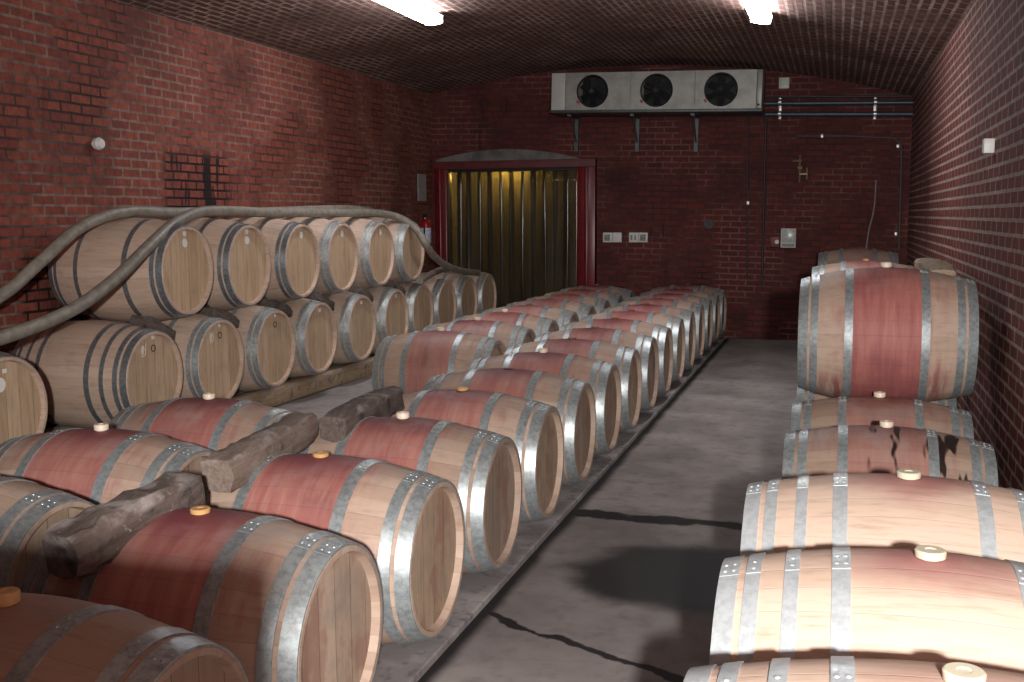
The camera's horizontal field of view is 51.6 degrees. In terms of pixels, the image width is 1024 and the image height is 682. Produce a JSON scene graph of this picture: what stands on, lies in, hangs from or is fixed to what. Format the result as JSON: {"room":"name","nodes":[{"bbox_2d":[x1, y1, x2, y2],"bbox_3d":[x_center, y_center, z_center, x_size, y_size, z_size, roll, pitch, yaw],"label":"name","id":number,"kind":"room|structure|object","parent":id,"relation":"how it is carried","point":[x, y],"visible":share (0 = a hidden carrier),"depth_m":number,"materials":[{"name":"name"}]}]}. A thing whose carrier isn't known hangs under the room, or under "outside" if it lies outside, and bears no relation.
{"room":"wine cellar","nodes":[
{"label":"wine cellar","id":0,"kind":"room"},
{"bbox_2d":[0,0,432,427],"bbox_3d":[-3.430,-0.983,8.201,0.240,3.466,15.200,2,7,17],"label":"wall","id":1,"kind":"structure","parent":0,"point":[185,114],"depth_m":9.15,"materials":[{"name":"brick"}]},
{"bbox_2d":[91,137,104,149],"bbox_3d":[-3.225,-1.535,8.254,0.090,0.100,0.100,2,7,17],"label":"round cap","id":2,"kind":"object","parent":1,"relation":"attached to","point":[98,143],"visible":1,"depth_m":8.22,"materials":[{"name":"white plastic"}]},
{"bbox_2d":[417,174,425,200],"bbox_3d":[-1.258,-2.143,14.808,0.012,0.369,0.300,2,7,17],"label":"wall sign","id":3,"kind":"object","parent":1,"relation":"attached to","point":[421,178],"visible":1,"depth_m":14.78,"materials":[{"name":"white plastic"}]},
{"bbox_2d":[419,214,430,254],"bbox_3d":[-1.234,-1.462,14.484,0.283,0.555,0.183,5,9,39],"label":"fire extinguisher","id":4,"kind":"object","parent":1,"relation":"attached to","point":[425,225],"visible":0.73,"depth_m":14.38,"materials":[{"name":"red metal"}]},
{"bbox_2d":[275,339,797,681],"bbox_3d":[-0.318,0.917,7.156,6.930,0.200,17.200,2,7,17],"label":"floor","id":5,"kind":"structure","parent":0,"point":[624,588],"depth_m":5.29,"materials":[{"name":"concrete"}]},
{"bbox_2d":[44,354,374,432],"bbox_3d":[-2.363,0.354,10.427,0.173,0.192,9.757,2,7,17],"label":"rail","id":6,"kind":"object","parent":5,"relation":"on","point":[57,427],"visible":0.02,"depth_m":7.56,"materials":[{"name":"brown wood"}]},
{"bbox_2d":[367,286,408,353],"bbox_3d":[-1.681,-0.242,11.487,0.960,0.770,0.770,2,7,17],"label":"wine barrel","id":7,"kind":"object","parent":6,"relation":"on","point":[390,305],"visible":0.32,"depth_m":11.23,"materials":[{"name":"brown wood"}]},
{"bbox_2d":[320,217,394,288],"bbox_3d":[-1.793,-0.909,11.053,0.960,0.770,0.770,2,7,17],"label":"wine barrel","id":8,"kind":"object","parent":7,"relation":"on","point":[376,253],"visible":0.41,"depth_m":10.81,"materials":[{"name":"brown wood"}]},
{"bbox_2d":[382,280,405,294],"bbox_3d":[-1.290,-0.566,11.577,0.162,0.211,0.373,2,7,20],"label":"wedge","id":9,"kind":"object","parent":7,"relation":"on","point":[393,284],"visible":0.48,"depth_m":11.45,"materials":[{"name":"brown wood"}]},
{"bbox_2d":[420,272,477,317],"bbox_3d":[-0.999,-0.507,13.708,0.960,0.770,0.770,2,7,17],"label":"wine barrel","id":10,"kind":"object","parent":6,"relation":"on","point":[465,288],"visible":0.29,"depth_m":13.48,"materials":[{"name":"brown wood"}]},
{"bbox_2d":[231,355,374,406],"bbox_3d":[-1.808,0.375,10.259,0.172,0.202,9.758,2,7,17],"label":"rail","id":11,"kind":"object","parent":5,"relation":"on","point":[298,387],"visible":0.28,"depth_m":9.83,"materials":[{"name":"brown wood"}]},
{"bbox_2d":[0,351,47,443],"bbox_3d":[-3.318,0.393,6.156,0.960,0.770,0.770,2,7,17],"label":"wine barrel","id":12,"kind":"object","parent":11,"relation":"on","point":[23,396],"visible":0.69,"depth_m":6.14,"materials":[{"name":"brown wood"}]},
{"bbox_2d":[12,320,182,427],"bbox_3d":[-2.917,0.237,7.463,0.960,0.770,0.770,2,7,17],"label":"wine barrel","id":13,"kind":"object","parent":11,"relation":"on","point":[90,371],"visible":0.71,"depth_m":7.16,"materials":[{"name":"brown wood"}]},
{"bbox_2d":[130,315,174,339],"bbox_3d":[-2.541,-0.085,7.512,0.163,0.225,0.360,2,7,17],"label":"wedge","id":14,"kind":"object","parent":13,"relation":"on","point":[144,320],"visible":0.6,"depth_m":7.37,"materials":[{"name":"brown wood"}]},
{"bbox_2d":[117,313,243,398],"bbox_3d":[-2.675,0.144,8.250,0.960,0.770,0.770,2,7,17],"label":"wine barrel","id":15,"kind":"object","parent":11,"relation":"on","point":[211,350],"visible":0.38,"depth_m":8.00,"materials":[{"name":"brown wood"}]},
{"bbox_2d":[48,217,213,321],"bbox_3d":[-2.792,-0.522,7.800,0.960,0.770,0.770,2,7,17],"label":"wine barrel","id":16,"kind":"object","parent":15,"relation":"on","point":[175,280],"visible":0.77,"depth_m":7.53,"materials":[{"name":"brown wood"}]},
{"bbox_2d":[0,206,480,345],"bbox_3d":[-1.787,-0.776,9.601,0.543,0.875,9.059,2,7,17],"label":"hose","id":17,"kind":"object","parent":16,"relation":"on","point":[31,327],"visible":0.97,"depth_m":7.64,"materials":[{"name":"grey rubber"}]},
{"bbox_2d":[199,307,238,327],"bbox_3d":[-2.291,-0.183,8.313,0.163,0.198,0.373,2,7,18],"label":"wedge","id":18,"kind":"object","parent":15,"relation":"on","point":[212,311],"visible":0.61,"depth_m":8.21,"materials":[{"name":"brown wood"}]},
{"bbox_2d":[197,304,295,391],"bbox_3d":[-2.430,0.048,9.050,0.960,0.770,0.770,2,7,17],"label":"wine barrel","id":19,"kind":"object","parent":11,"relation":"on","point":[267,335],"visible":0.39,"depth_m":8.81,"materials":[{"name":"brown wood"}]},
{"bbox_2d":[165,217,270,309],"bbox_3d":[-2.545,-0.618,8.606,0.960,0.770,0.770,2,7,17],"label":"wine barrel","id":20,"kind":"object","parent":19,"relation":"on","point":[240,252],"visible":0.53,"depth_m":8.36,"materials":[{"name":"brown wood"}]},
{"bbox_2d":[0,205,372,303],"bbox_3d":[-2.424,-0.787,8.950,0.124,0.756,6.038,2,7,17],"label":"hose","id":21,"kind":"object","parent":20,"relation":"on","point":[54,248],"visible":0.66,"depth_m":7.22,"materials":[{"name":"grey rubber"}]},
{"bbox_2d":[259,298,292,316],"bbox_3d":[-2.035,-0.280,9.151,0.164,0.198,0.370,2,7,16],"label":"wedge","id":22,"kind":"object","parent":19,"relation":"on","point":[273,303],"visible":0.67,"depth_m":9.03,"materials":[{"name":"brown wood"}]},
{"bbox_2d":[256,298,336,377],"bbox_3d":[-2.194,-0.043,9.818,0.960,0.770,0.770,2,7,17],"label":"wine barrel","id":23,"kind":"object","parent":11,"relation":"on","point":[313,322],"visible":0.36,"depth_m":9.59,"materials":[{"name":"brown wood"}]},
{"bbox_2d":[227,217,319,303],"bbox_3d":[-2.287,-0.718,9.444,0.960,0.770,0.770,2,7,17],"label":"wine barrel","id":24,"kind":"object","parent":23,"relation":"on","point":[293,246],"visible":0.44,"depth_m":9.20,"materials":[{"name":"brown wood"}]},
{"bbox_2d":[305,291,334,310],"bbox_3d":[-1.807,-0.370,9.915,0.159,0.221,0.368,2,7,21],"label":"wedge","id":25,"kind":"object","parent":23,"relation":"on","point":[315,295],"visible":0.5,"depth_m":9.81,"materials":[{"name":"brown wood"}]},
{"bbox_2d":[325,291,376,364],"bbox_3d":[-1.934,-0.144,10.664,0.960,0.770,0.770,2,7,17],"label":"wine barrel","id":26,"kind":"object","parent":11,"relation":"on","point":[354,313],"visible":0.41,"depth_m":10.41,"materials":[{"name":"brown wood"}]},
{"bbox_2d":[277,217,357,294],"bbox_3d":[-2.053,-0.809,10.208,0.960,0.770,0.770,2,7,17],"label":"wine barrel","id":27,"kind":"object","parent":26,"relation":"on","point":[337,242],"visible":0.49,"depth_m":9.99,"materials":[{"name":"brown wood"}]},
{"bbox_2d":[347,285,372,301],"bbox_3d":[-1.541,-0.468,10.761,0.164,0.215,0.367,2,7,18],"label":"wedge","id":28,"kind":"object","parent":26,"relation":"on","point":[358,289],"visible":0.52,"depth_m":10.62,"materials":[{"name":"brown wood"}]},
{"bbox_2d":[399,282,433,332],"bbox_3d":[-1.462,-0.327,12.202,0.960,0.770,0.770,2,7,17],"label":"wine barrel","id":29,"kind":"object","parent":11,"relation":"on","point":[419,298],"visible":0.34,"depth_m":11.99,"materials":[{"name":"brown wood"}]},
{"bbox_2d":[359,217,424,282],"bbox_3d":[-1.543,-1.007,11.869,0.960,0.770,0.770,2,7,17],"label":"wine barrel","id":30,"kind":"object","parent":29,"relation":"on","point":[409,252],"visible":0.35,"depth_m":11.61,"materials":[{"name":"brown wood"}]},
{"bbox_2d":[417,267,449,283],"bbox_3d":[-0.906,-0.790,12.462,0.108,0.152,1.500,1,7,9],"label":"hose","id":31,"kind":"object","parent":29,"relation":"on","point":[428,275],"visible":0.8,"depth_m":12.08,"materials":[{"name":"grey rubber"}]},
{"bbox_2d":[410,276,456,323],"bbox_3d":[-1.235,-0.415,12.942,0.960,0.770,0.770,2,7,17],"label":"wine barrel","id":32,"kind":"object","parent":11,"relation":"on","point":[442,291],"visible":0.23,"depth_m":12.72,"materials":[{"name":"brown wood"}]},
{"bbox_2d":[449,271,496,313],"bbox_3d":[-0.762,-0.599,14.482,0.960,0.770,0.770,2,7,17],"label":"wine barrel","id":33,"kind":"object","parent":11,"relation":"on","point":[485,284],"visible":0.28,"depth_m":14.25,"materials":[{"name":"brown wood"}]},
{"bbox_2d":[372,337,725,681],"bbox_3d":[-0.216,0.703,7.968,2.240,0.035,13.650,2,7,17],"label":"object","id":34,"kind":"structure","parent":5,"relation":"on","point":[397,662],"depth_m":4.79,"materials":[{"name":"concrete"}]},
{"bbox_2d":[0,476,94,587],"bbox_3d":[-1.996,0.813,3.805,0.950,0.736,0.710,2,7,17],"label":"wine barrel","id":35,"kind":"object","parent":34,"relation":"on","point":[28,508],"visible":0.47,"depth_m":3.56,"materials":[{"name":"brown wood"}]},
{"bbox_2d":[0,423,213,504],"bbox_3d":[-1.757,0.721,4.581,0.950,0.736,0.710,2,7,17],"label":"wine barrel","id":36,"kind":"object","parent":34,"relation":"on","point":[101,462],"visible":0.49,"depth_m":4.35,"materials":[{"name":"brown wood"}]},
{"bbox_2d":[0,587,247,681],"bbox_3d":[-1.189,0.955,2.537,0.950,0.741,0.710,2,7,17],"label":"wine barrel","id":37,"kind":"object","parent":34,"relation":"on","point":[44,638],"visible":1,"depth_m":2.38,"materials":[{"name":"brown wood"}]},
{"bbox_2d":[108,392,290,450],"bbox_3d":[-1.518,0.628,5.359,0.950,0.736,0.710,2,7,17],"label":"wine barrel","id":38,"kind":"object","parent":34,"relation":"on","point":[209,422],"visible":0.36,"depth_m":5.15,"materials":[{"name":"brown wood"}]},
{"bbox_2d":[19,505,382,681],"bbox_3d":[-0.956,0.873,3.297,0.950,0.726,0.710,2,7,17],"label":"wine barrel","id":39,"kind":"object","parent":34,"relation":"on","point":[292,602],"visible":0.6,"depth_m":3.05,"materials":[{"name":"brown wood"}]},
{"bbox_2d":[42,471,204,578],"bbox_3d":[-1.166,0.553,3.243,0.156,0.196,0.588,2,7,21],"label":"timber beam","id":40,"kind":"structure","parent":39,"relation":"on","point":[75,547],"depth_m":3.09,"materials":[{"name":"wood"}]},
{"bbox_2d":[199,451,464,643],"bbox_3d":[-0.722,0.782,4.056,0.950,0.726,0.710,2,7,17],"label":"wine barrel","id":41,"kind":"object","parent":34,"relation":"on","point":[411,522],"visible":0.6,"depth_m":3.82,"materials":[{"name":"brown wood"}]},
{"bbox_2d":[200,411,318,492],"bbox_3d":[-0.967,0.424,4.170,0.147,0.167,0.764,1,7,14],"label":"timber beam","id":42,"kind":"structure","parent":41,"relation":"on","point":[225,470],"depth_m":3.98,"materials":[{"name":"brown wood"}]},
{"bbox_2d":[297,411,521,573],"bbox_3d":[-0.489,0.686,4.814,0.950,0.736,0.710,2,7,17],"label":"wine barrel","id":43,"kind":"object","parent":34,"relation":"on","point":[484,466],"visible":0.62,"depth_m":4.59,"materials":[{"name":"brown wood"}]},
{"bbox_2d":[319,386,404,442],"bbox_3d":[-0.688,0.331,5.026,0.147,0.162,0.781,1,8,13],"label":"timber beam","id":44,"kind":"structure","parent":43,"relation":"on","point":[335,426],"depth_m":4.81,"materials":[{"name":"wood"}]},
{"bbox_2d":[372,327,505,393],"bbox_3d":[-0.562,0.257,8.473,0.950,0.736,0.710,2,7,17],"label":"wine barrel","id":45,"kind":"object","parent":34,"relation":"on","point":[407,361],"visible":0.56,"depth_m":8.22,"materials":[{"name":"brown wood"}]},
{"bbox_2d":[392,386,563,522],"bbox_3d":[-0.256,0.601,5.574,0.950,0.726,0.710,2,7,17],"label":"wine barrel","id":46,"kind":"object","parent":34,"relation":"on","point":[535,427],"visible":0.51,"depth_m":5.35,"materials":[{"name":"brown wood"}]},
{"bbox_2d":[422,317,535,349],"bbox_3d":[-0.301,0.156,9.323,0.950,0.736,0.710,2,7,17],"label":"wine barrel","id":47,"kind":"object","parent":34,"relation":"on","point":[509,334],"visible":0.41,"depth_m":9.11,"materials":[{"name":"brown wood"}]},
{"bbox_2d":[455,309,558,336],"bbox_3d":[-0.065,0.064,10.093,0.950,0.736,0.710,2,7,17],"label":"wine barrel","id":48,"kind":"object","parent":34,"relation":"on","point":[539,325],"visible":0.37,"depth_m":9.89,"materials":[{"name":"brown wood"}]},
{"bbox_2d":[423,368,595,484],"bbox_3d":[-0.023,0.517,6.333,0.950,0.714,0.710,2,7,17],"label":"wine barrel","id":49,"kind":"object","parent":34,"relation":"on","point":[574,399],"visible":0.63,"depth_m":6.13,"materials":[{"name":"brown wood"}]},
{"bbox_2d":[483,303,579,328],"bbox_3d":[0.177,-0.023,10.882,0.950,0.722,0.710,2,7,17],"label":"wine barrel","id":50,"kind":"object","parent":34,"relation":"on","point":[562,316],"visible":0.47,"depth_m":10.68,"materials":[{"name":"brown wood"}]},
{"bbox_2d":[468,348,621,455],"bbox_3d":[0.210,0.415,7.091,0.950,0.736,0.710,2,7,17],"label":"wine barrel","id":51,"kind":"object","parent":34,"relation":"on","point":[603,377],"visible":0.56,"depth_m":6.90,"materials":[{"name":"brown wood"}]},
{"bbox_2d":[506,298,595,320],"bbox_3d":[0.414,-0.115,11.651,0.950,0.722,0.710,2,7,17],"label":"wine barrel","id":52,"kind":"object","parent":34,"relation":"on","point":[582,309],"visible":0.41,"depth_m":11.45,"materials":[{"name":"brown wood"}]},
{"bbox_2d":[526,293,610,313],"bbox_3d":[0.644,-0.204,12.402,0.950,0.722,0.710,2,7,17],"label":"wine barrel","id":53,"kind":"object","parent":34,"relation":"on","point":[598,303],"visible":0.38,"depth_m":12.20,"materials":[{"name":"brown wood"}]},
{"bbox_2d":[504,337,641,431],"bbox_3d":[0.443,0.332,7.851,0.950,0.722,0.710,2,7,17],"label":"wine barrel","id":54,"kind":"object","parent":34,"relation":"on","point":[627,360],"visible":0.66,"depth_m":7.66,"materials":[{"name":"brown wood"}]},
{"bbox_2d":[544,288,623,306],"bbox_3d":[0.880,-0.296,13.171,0.950,0.722,0.710,2,7,17],"label":"wine barrel","id":55,"kind":"object","parent":34,"relation":"on","point":[613,298],"visible":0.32,"depth_m":12.97,"materials":[{"name":"brown wood"}]},
{"bbox_2d":[534,326,658,411],"bbox_3d":[0.676,0.241,8.609,0.950,0.722,0.710,2,7,17],"label":"wine barrel","id":56,"kind":"object","parent":34,"relation":"on","point":[647,346],"visible":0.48,"depth_m":8.43,"materials":[{"name":"brown wood"}]},
{"bbox_2d":[560,284,634,300],"bbox_3d":[1.114,-0.387,13.931,0.950,0.722,0.710,2,7,17],"label":"wine barrel","id":57,"kind":"object","parent":34,"relation":"on","point":[626,294],"visible":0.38,"depth_m":13.73,"materials":[{"name":"brown wood"}]},
{"bbox_2d":[559,317,672,395],"bbox_3d":[0.909,0.151,9.368,0.950,0.722,0.710,2,7,17],"label":"wine barrel","id":58,"kind":"object","parent":34,"relation":"on","point":[663,334],"visible":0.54,"depth_m":9.19,"materials":[{"name":"brown wood"}]},
{"bbox_2d":[580,309,684,381],"bbox_3d":[1.142,0.060,10.127,0.950,0.722,0.710,2,7,17],"label":"wine barrel","id":59,"kind":"object","parent":34,"relation":"on","point":[676,324],"visible":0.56,"depth_m":9.95,"materials":[{"name":"brown wood"}]},
{"bbox_2d":[598,303,695,369],"bbox_3d":[1.375,-0.030,10.886,0.950,0.722,0.710,2,7,17],"label":"wine barrel","id":60,"kind":"object","parent":34,"relation":"on","point":[688,316],"visible":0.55,"depth_m":10.71,"materials":[{"name":"brown wood"}]},
{"bbox_2d":[614,297,704,359],"bbox_3d":[1.608,-0.121,11.645,0.950,0.722,0.710,2,7,17],"label":"wine barrel","id":61,"kind":"object","parent":34,"relation":"on","point":[698,309],"visible":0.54,"depth_m":11.48,"materials":[{"name":"brown wood"}]},
{"bbox_2d":[628,292,712,349],"bbox_3d":[1.841,-0.211,12.404,0.950,0.722,0.710,2,7,17],"label":"wine barrel","id":62,"kind":"object","parent":34,"relation":"on","point":[707,303],"visible":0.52,"depth_m":12.24,"materials":[{"name":"brown wood"}]},
{"bbox_2d":[640,287,719,341],"bbox_3d":[2.074,-0.302,13.163,0.950,0.722,0.710,2,7,17],"label":"wine barrel","id":63,"kind":"object","parent":34,"relation":"on","point":[714,297],"visible":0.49,"depth_m":13.00,"materials":[{"name":"brown wood"}]},
{"bbox_2d":[651,284,726,335],"bbox_3d":[2.307,-0.392,13.922,0.950,0.722,0.710,2,7,17],"label":"wine barrel","id":64,"kind":"object","parent":34,"relation":"on","point":[722,293],"visible":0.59,"depth_m":13.76,"materials":[{"name":"brown wood"}]},
{"bbox_2d":[683,656,1023,681],"bbox_3d":[0.844,1.010,2.019,1.040,0.801,0.780,2,7,17],"label":"wine barrel","id":65,"kind":"object","parent":5,"relation":"on","point":[834,668],"visible":1,"depth_m":2.06,"materials":[{"name":"brown wood"}]},
{"bbox_2d":[709,545,1023,673],"bbox_3d":[1.063,0.925,2.732,1.040,0.801,0.780,2,7,17],"label":"wine barrel","id":66,"kind":"object","parent":5,"relation":"on","point":[930,603],"visible":0.94,"depth_m":2.56,"materials":[{"name":"brown wood"}]},
{"bbox_2d":[796,383,956,407],"bbox_3d":[2.200,0.543,6.464,0.900,0.676,0.676,2,7,17],"label":"wine barrel","id":67,"kind":"object","parent":5,"relation":"on","point":[802,395],"visible":0.06,"depth_m":6.35,"materials":[{"name":"brown wood"}]},
{"bbox_2d":[740,469,1023,561],"bbox_3d":[1.314,0.828,3.549,1.040,0.801,0.780,2,7,17],"label":"wine barrel","id":68,"kind":"object","parent":5,"relation":"on","point":[906,509],"visible":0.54,"depth_m":3.36,"materials":[{"name":"brown wood"}]},
{"bbox_2d":[790,391,973,438],"bbox_3d":[1.966,0.621,5.703,0.900,0.702,0.676,2,7,17],"label":"wine barrel","id":69,"kind":"object","parent":5,"relation":"on","point":[840,410],"visible":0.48,"depth_m":5.53,"materials":[{"name":"brown wood"}]},
{"bbox_2d":[797,262,978,401],"bbox_3d":[2.105,-0.043,6.002,0.920,0.802,0.776,2,7,17],"label":"wine barrel","id":70,"kind":"object","parent":69,"relation":"on","point":[907,333],"visible":0.95,"depth_m":5.70,"materials":[{"name":"brown wood"}]},
{"bbox_2d":[914,258,955,275],"bbox_3d":[2.766,-0.449,6.951,0.174,0.174,1.688,2,7,17],"label":"timber beam","id":71,"kind":"structure","parent":70,"relation":"on","point":[934,265],"depth_m":6.47,"materials":[{"name":"brown wood"}]},
{"bbox_2d":[782,420,997,485],"bbox_3d":[1.721,0.716,4.905,0.900,0.702,0.676,2,7,17],"label":"wine barrel","id":72,"kind":"object","parent":5,"relation":"on","point":[885,447],"visible":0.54,"depth_m":4.71,"materials":[{"name":"brown wood"}]},
{"bbox_2d":[111,0,973,95],"bbox_3d":[-0.235,-2.617,7.078,6.910,0.772,15.300,2,7,17],"label":"ceiling","id":73,"kind":"structure","parent":0,"point":[892,45],"depth_m":10.86,"materials":[{"name":"brick"}]},
{"bbox_2d":[374,0,442,25],"bbox_3d":[-0.981,-3.036,9.549,0.192,0.120,1.544,2,7,17],"label":"fluorescent light","id":74,"kind":"object","parent":73,"relation":"attached to","point":[414,9],"visible":1,"depth_m":9.72,"materials":[{"name":"white plastic"}]},
{"bbox_2d":[742,0,771,24],"bbox_3d":[2.009,-2.814,8.775,0.196,0.134,1.544,2,7,17],"label":"fluorescent light","id":75,"kind":"object","parent":73,"relation":"attached to","point":[759,12],"visible":1,"depth_m":8.97,"materials":[{"name":"white plastic"}]},
{"bbox_2d":[431,65,912,340],"bbox_3d":[1.968,-1.893,14.410,6.430,3.665,0.250,2,7,17],"label":"wall","id":76,"kind":"structure","parent":0,"point":[666,190],"depth_m":14.04,"materials":[{"name":"brick"}]},
{"bbox_2d":[436,149,579,161],"bbox_3d":[-0.033,-2.582,14.826,2.193,0.200,0.052,2,7,17],"label":"trim","id":77,"kind":"structure","parent":76,"relation":"attached to","point":[498,154],"depth_m":14.82,"materials":[{"name":"grey paint"}]},
{"bbox_2d":[432,158,596,286],"bbox_3d":[0.040,-1.330,15.027,2.377,2.424,0.270,2,7,17],"label":"door frame","id":78,"kind":"structure","parent":76,"relation":"in","point":[586,168],"depth_m":14.65,"materials":[{"name":"red paint"}]},
{"bbox_2d":[447,167,576,307],"bbox_3d":[-0.004,-1.287,14.977,1.919,2.290,0.114,2,7,17],"label":"curtain","id":79,"kind":"object","parent":78,"relation":"hanging from","point":[518,227],"visible":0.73,"depth_m":14.92,"materials":[{"name":"yellow plastic"}]},
{"bbox_2d":[603,232,611,241],"bbox_3d":[1.308,-1.417,14.507,0.128,0.134,0.059,2,7,17],"label":"wall socket","id":80,"kind":"object","parent":76,"relation":"attached to","point":[607,237],"visible":1,"depth_m":14.49,"materials":[{"name":"white plastic"}]},
{"bbox_2d":[612,232,621,241],"bbox_3d":[1.437,-1.414,14.474,0.128,0.134,0.047,2,7,17],"label":"blank plate","id":81,"kind":"object","parent":76,"relation":"attached to","point":[616,237],"visible":1,"depth_m":14.46,"materials":[{"name":"white plastic"}]},
{"bbox_2d":[629,232,638,241],"bbox_3d":[1.653,-1.407,14.404,0.126,0.133,0.056,2,7,17],"label":"wall socket","id":82,"kind":"object","parent":76,"relation":"attached to","point":[633,237],"visible":1,"depth_m":14.38,"materials":[{"name":"white plastic"}]},
{"bbox_2d":[638,232,647,241],"bbox_3d":[1.778,-1.403,14.364,0.126,0.133,0.059,2,7,17],"label":"wall socket","id":83,"kind":"object","parent":76,"relation":"attached to","point":[642,237],"visible":1,"depth_m":14.34,"materials":[{"name":"white plastic"}]},
{"bbox_2d":[549,69,765,151],"bbox_3d":[1.888,-2.990,13.812,2.747,1.090,0.675,3,7,17],"label":"cooling unit","id":84,"kind":"object","parent":76,"relation":"attached to","point":[697,93],"visible":1,"depth_m":13.58,"materials":[{"name":"metal"}]},
{"bbox_2d":[549,108,764,116],"bbox_3d":[1.881,-2.967,13.793,2.722,0.036,0.630,3,7,17],"label":"drip tray","id":85,"kind":"object","parent":84,"relation":"on","point":[562,112],"depth_m":13.64,"materials":[{"name":"grey metal"}]},
{"bbox_2d":[623,112,912,116],"bbox_3d":[2.841,-2.952,13.800,4.517,0.202,0.060,2,7,17],"label":"pipe","id":86,"kind":"object","parent":84,"relation":"attached to","point":[767,114],"visible":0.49,"depth_m":13.46,"materials":[{"name":"grey metal"}]},
{"bbox_2d":[765,95,911,97],"bbox_3d":[4.105,-3.097,13.426,1.807,0.083,0.028,2,7,17],"label":"pipe","id":87,"kind":"object","parent":84,"relation":"attached to","point":[819,96],"visible":0.92,"depth_m":13.41,"materials":[{"name":"grey metal"}]},
{"bbox_2d":[765,100,913,105],"bbox_3d":[4.127,-3.008,13.399,1.864,0.110,0.056,2,7,17],"label":"pipe","id":88,"kind":"object","parent":84,"relation":"attached to","point":[879,102],"visible":0.82,"depth_m":13.37,"materials":[{"name":"grey metal"}]},
{"bbox_2d":[704,219,713,228],"bbox_3d":[2.622,-1.558,14.111,0.132,0.132,0.012,2,7,17],"label":"round cap","id":89,"kind":"object","parent":76,"relation":"attached to","point":[708,223],"visible":1,"depth_m":14.11,"materials":[{"name":"black metal"}]},
{"bbox_2d":[746,117,748,277],"bbox_3d":[3.093,-1.882,13.922,0.051,2.109,0.022,2,7,17],"label":"conduit","id":90,"kind":"object","parent":76,"relation":"attached to","point":[747,117],"visible":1,"depth_m":13.91,"materials":[{"name":"grey metal"}]},
{"bbox_2d":[761,117,766,282],"bbox_3d":[3.296,-1.841,13.864,0.034,2.165,0.030,2,7,17],"label":"conduit","id":91,"kind":"object","parent":76,"relation":"attached to","point":[765,129],"visible":1,"depth_m":13.85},
{"bbox_2d":[770,236,779,246],"bbox_3d":[3.432,-1.296,13.853,0.122,0.137,0.090,2,7,17],"label":"isolator","id":92,"kind":"object","parent":76,"relation":"attached to","point":[774,241],"visible":1,"depth_m":13.84,"materials":[{"name":"red plastic"}]},
{"bbox_2d":[778,98,781,119],"bbox_3d":[3.443,-2.995,13.631,0.040,0.280,0.116,2,7,17],"label":"clamp","id":93,"kind":"object","parent":76,"relation":"attached to","point":[779,99],"visible":1,"depth_m":13.62,"materials":[{"name":"metal"}]},
{"bbox_2d":[779,77,789,88],"bbox_3d":[3.495,-3.310,13.609,0.131,0.139,0.060,2,7,17],"label":"junction box","id":94,"kind":"object","parent":76,"relation":"attached to","point":[784,82],"visible":1,"depth_m":13.58,"materials":[{"name":"white plastic"}]},
{"bbox_2d":[781,228,795,247],"bbox_3d":[3.595,-1.338,13.785,0.190,0.248,0.114,2,7,17],"label":"control box","id":95,"kind":"object","parent":76,"relation":"attached to","point":[788,235],"visible":1,"depth_m":13.74,"materials":[{"name":"white plastic"}]},
{"bbox_2d":[793,155,807,181],"bbox_3d":[3.719,-2.222,13.667,0.194,0.340,0.066,2,7,17],"label":"valve","id":96,"kind":"object","parent":76,"relation":"attached to","point":[800,159],"visible":1,"depth_m":13.64,"materials":[{"name":"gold metal"}]},
{"bbox_2d":[797,135,901,249],"bbox_3d":[4.294,-1.902,13.542,1.298,1.470,0.024,2,7,17],"label":"conduit","id":97,"kind":"object","parent":76,"relation":"attached to","point":[894,138],"visible":1,"depth_m":13.39,"materials":[{"name":"grey metal"}]},
{"bbox_2d":[866,180,876,248],"bbox_3d":[4.574,-1.590,13.505,0.112,0.911,0.020,2,7,17],"label":"cable","id":98,"kind":"object","parent":76,"relation":"attached to","point":[875,180],"visible":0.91,"depth_m":13.49,"materials":[{"name":"grey rubber"}]},
{"bbox_2d":[873,97,876,119],"bbox_3d":[4.556,-2.922,13.298,0.040,0.280,0.116,2,7,17],"label":"clamp","id":99,"kind":"object","parent":76,"relation":"attached to","point":[875,98],"visible":1,"depth_m":13.29,"materials":[{"name":"metal"}]},
{"bbox_2d":[907,0,1023,490],"bbox_3d":[2.950,-0.663,6.280,0.240,3.166,15.200,2,7,17],"label":"wall","id":100,"kind":"structure","parent":0,"point":[966,205],"depth_m":6.42,"materials":[{"name":"brick"}]},
{"bbox_2d":[982,138,994,153],"bbox_3d":[2.778,-1.136,6.180,0.060,0.085,0.075,2,7,17],"label":"cap","id":101,"kind":"object","parent":100,"relation":"attached to","point":[988,144],"visible":1,"depth_m":6.15,"materials":[{"name":"white plastic"}]},
{"bbox_3d":[2.952,0.251,8.915,0.900,0.676,0.676,2,7,17],"label":"wine barrel","id":102,"kind":"object","parent":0,"visible":0},
{"bbox_2d":[811,259,913,276],"bbox_3d":[3.072,-0.368,9.225,0.900,0.692,0.676,2,7,17],"label":"wine barrel","id":103,"kind":"object","parent":102,"relation":"on","point":[866,263],"visible":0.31,"depth_m":9.12,"materials":[{"name":"brown wood"}]},
{"bbox_3d":[4.002,-0.156,12.334,0.900,0.676,0.676,2,7,17],"label":"wine barrel","id":104,"kind":"object","parent":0,"visible":0},
{"bbox_2d":[818,248,898,265],"bbox_3d":[4.121,-0.769,12.656,0.900,0.676,0.676,2,7,17],"label":"wine barrel","id":105,"kind":"object","parent":104,"relation":"on","point":[852,254],"visible":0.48,"depth_m":12.46,"materials":[{"name":"brown wood"}]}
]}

